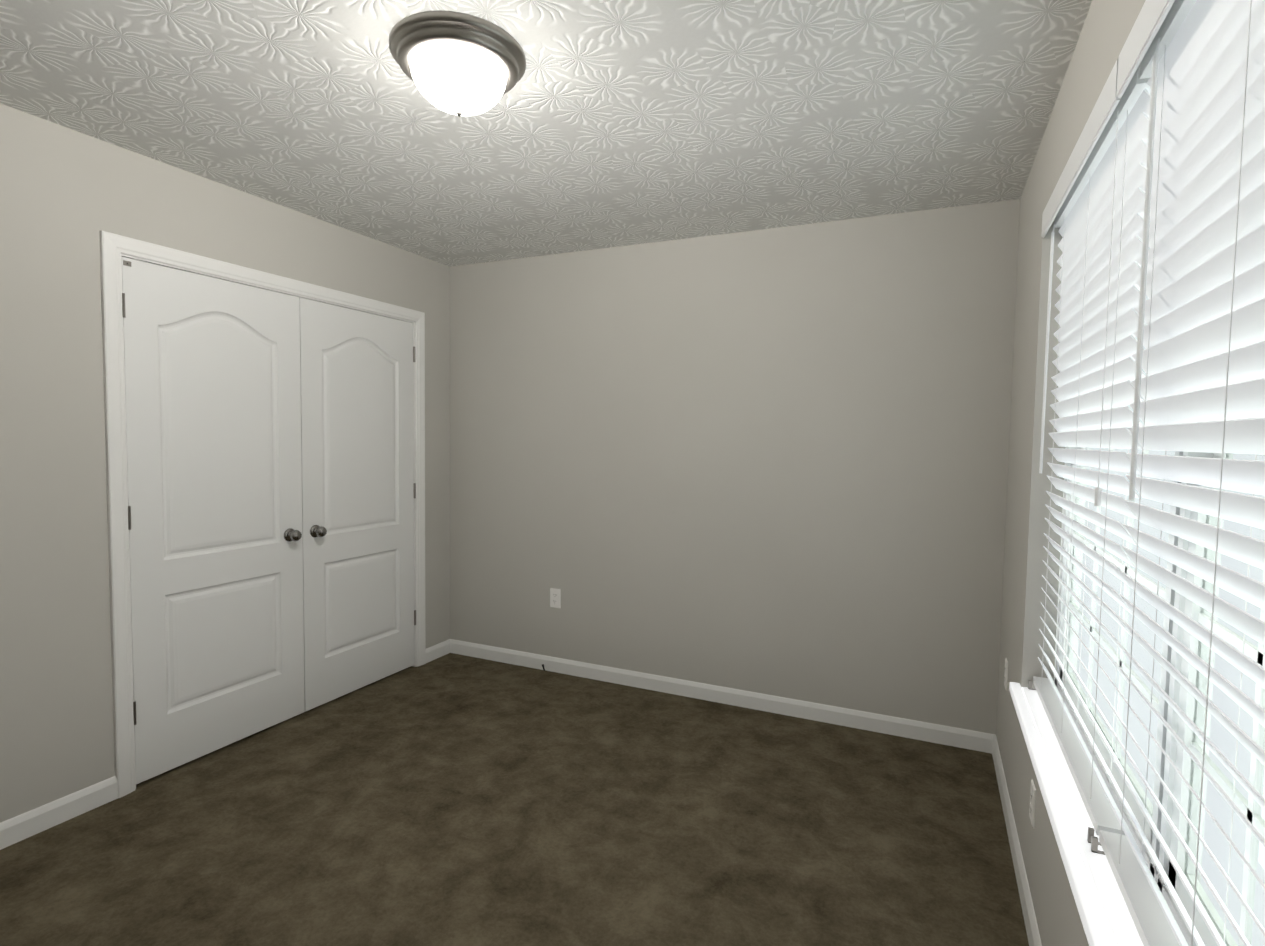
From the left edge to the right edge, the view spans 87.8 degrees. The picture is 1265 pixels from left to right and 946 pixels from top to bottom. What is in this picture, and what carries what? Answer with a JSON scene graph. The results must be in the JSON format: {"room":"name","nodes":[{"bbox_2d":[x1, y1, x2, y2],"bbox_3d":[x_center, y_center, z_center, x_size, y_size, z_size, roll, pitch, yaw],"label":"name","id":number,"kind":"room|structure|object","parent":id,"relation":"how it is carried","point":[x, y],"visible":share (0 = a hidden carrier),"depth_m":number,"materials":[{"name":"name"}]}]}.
{"room":"empty bedroom","nodes":[
{"label":"empty bedroom","id":0,"kind":"room"},
{"bbox_2d":[0,103,449,822],"bbox_3d":[-2.022,0.013,2.441,0.150,2.440,3.853,2,3,24],"label":"wall","id":1,"kind":"structure","parent":0,"point":[66,195],"depth_m":2.34,"materials":[{"name":"paint"}]},
{"bbox_2d":[0,776,117,849],"bbox_3d":[-2.359,1.232,1.605,0.013,0.085,1.949,2,3,24],"label":"baseboard","id":2,"kind":"structure","parent":1,"relation":"attached to","point":[20,827],"depth_m":2.32,"materials":[{"name":"white wood"}]},
{"bbox_2d":[122,257,304,783],"bbox_3d":[-1.753,0.188,2.844,0.097,2.026,0.764,2,3,24],"label":"closet door","id":3,"kind":"structure","parent":1,"relation":"in","point":[213,402],"depth_m":2.79,"materials":[{"name":"white wood"}]},
{"bbox_2d":[99,231,425,797],"bbox_3d":[-1.671,0.165,3.228,0.150,2.061,1.560,2,3,24],"label":"door frame","id":4,"kind":"structure","parent":1,"relation":"attached to","point":[188,270],"depth_m":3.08,"materials":[{"name":"white wood"}]},
{"bbox_2d":[299,297,415,711],"bbox_3d":[-1.435,0.155,3.543,0.097,2.026,0.764,2,3,24],"label":"closet door","id":5,"kind":"structure","parent":1,"relation":"in","point":[357,436],"depth_m":3.50,"materials":[{"name":"white wood"}]},
{"bbox_2d":[426,639,449,662],"bbox_3d":[-1.217,1.113,4.113,0.013,0.085,0.240,2,3,24],"label":"baseboard","id":6,"kind":"structure","parent":1,"relation":"attached to","point":[438,650],"depth_m":4.11,"materials":[{"name":"white wood"}]},
{"bbox_2d":[0,653,1028,945],"bbox_3d":[-0.570,1.338,1.843,3.381,0.100,4.153,2,3,24],"label":"floor","id":7,"kind":"structure","parent":0,"point":[450,799],"depth_m":2.29,"materials":[{"name":"carpet"}]},
{"bbox_2d":[0,0,1091,265],"bbox_3d":[-0.534,-1.198,1.705,3.381,0.100,4.153,2,3,24],"label":"ceiling","id":8,"kind":"structure","parent":0,"point":[600,124],"depth_m":2.10,"materials":[{"name":"white paint"}]},
{"bbox_2d":[389,10,525,116],"bbox_3d":[-0.476,-1.067,1.805,0.362,0.172,0.362,2,3,24],"label":"ceiling light fixture","id":9,"kind":"object","parent":8,"relation":"attached to","point":[459,64],"visible":1,"depth_m":1.71,"materials":[{"name":"white glass"}]},
{"bbox_2d":[450,199,1019,733],"bbox_3d":[0.277,-0.017,3.594,3.381,2.440,0.150,2,3,24],"label":"wall","id":10,"kind":"structure","parent":0,"point":[768,461],"depth_m":3.35,"materials":[{"name":"paint"}]},
{"bbox_2d":[550,588,560,607],"bbox_3d":[-0.456,0.739,3.877,0.070,0.114,0.007,2,3,24],"label":"outlet","id":11,"kind":"object","parent":10,"relation":"attached to","point":[555,598],"visible":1,"depth_m":3.87,"materials":[{"name":"white plastic"}]},
{"bbox_2d":[450,639,994,753],"bbox_3d":[0.226,1.162,3.583,3.081,0.085,0.013,2,3,24],"label":"baseboard","id":12,"kind":"structure","parent":10,"relation":"attached to","point":[932,732],"depth_m":3.41,"materials":[{"name":"white wood"}]},
{"bbox_2d":[996,0,1145,945],"bbox_3d":[0.918,0.127,1.107,0.150,2.440,3.853,2,3,24],"label":"wall","id":13,"kind":"structure","parent":0,"point":[1106,31],"depth_m":2.20,"materials":[{"name":"paint"}]},
{"bbox_2d":[1004,658,1007,690],"bbox_3d":[1.508,0.813,2.657,0.007,0.114,0.070,2,3,24],"label":"outlet","id":14,"kind":"object","parent":13,"relation":"attached to","point":[1006,673],"visible":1,"depth_m":2.63,"materials":[{"name":"white plastic"}]},
{"bbox_2d":[992,734,1041,945],"bbox_3d":[0.827,1.300,1.204,0.013,0.085,3.853,2,3,24],"label":"baseboard","id":15,"kind":"structure","parent":13,"relation":"attached to","point":[1032,929],"depth_m":2.13,"materials":[{"name":"white wood"}]},
{"bbox_2d":[1029,779,1035,827],"bbox_3d":[1.171,0.968,1.927,0.007,0.114,0.070,2,3,24],"label":"outlet","id":16,"kind":"object","parent":13,"relation":"attached to","point":[1032,802],"visible":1,"depth_m":1.91,"materials":[{"name":"white plastic"}]},
{"bbox_2d":[1009,682,1142,945],"bbox_3d":[0.958,0.789,1.356,0.127,0.032,2.010,2,3,24],"label":"window sill","id":17,"kind":"structure","parent":13,"relation":"attached to","point":[1105,916],"depth_m":1.40,"materials":[{"name":"white wood"}]},
{"bbox_2d":[1054,221,1264,945],"bbox_3d":[1.051,-0.017,1.275,0.053,1.588,1.940,2,3,24],"label":"window","id":18,"kind":"structure","parent":13,"relation":"in","point":[1184,700],"depth_m":1.15,"materials":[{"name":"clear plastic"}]},
{"bbox_2d":[1028,59,1150,845],"bbox_3d":[1.178,-0.039,1.748,0.090,1.586,0.959,2,3,24],"label":"window blind","id":19,"kind":"object","parent":18,"relation":"attached to","point":[1094,205],"visible":0.83,"depth_m":1.58,"materials":[{"name":"white plastic"}]},
{"bbox_2d":[1091,0,1264,945],"bbox_3d":[0.777,0.003,0.867,0.090,1.586,0.959,2,3,24],"label":"window blind","id":20,"kind":"object","parent":18,"relation":"attached to","point":[1200,362],"visible":0.98,"depth_m":0.99,"materials":[{"name":"white plastic"}]},
{"label":"outside","id":21,"kind":"structure","parent":0,"visible":0},
{"bbox_2d":[1259,773,1264,868],"bbox_3d":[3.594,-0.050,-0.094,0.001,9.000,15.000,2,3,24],"label":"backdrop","id":22,"kind":"structure","parent":21,"point":[1261,855],"depth_m":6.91,"materials":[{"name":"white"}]}
]}

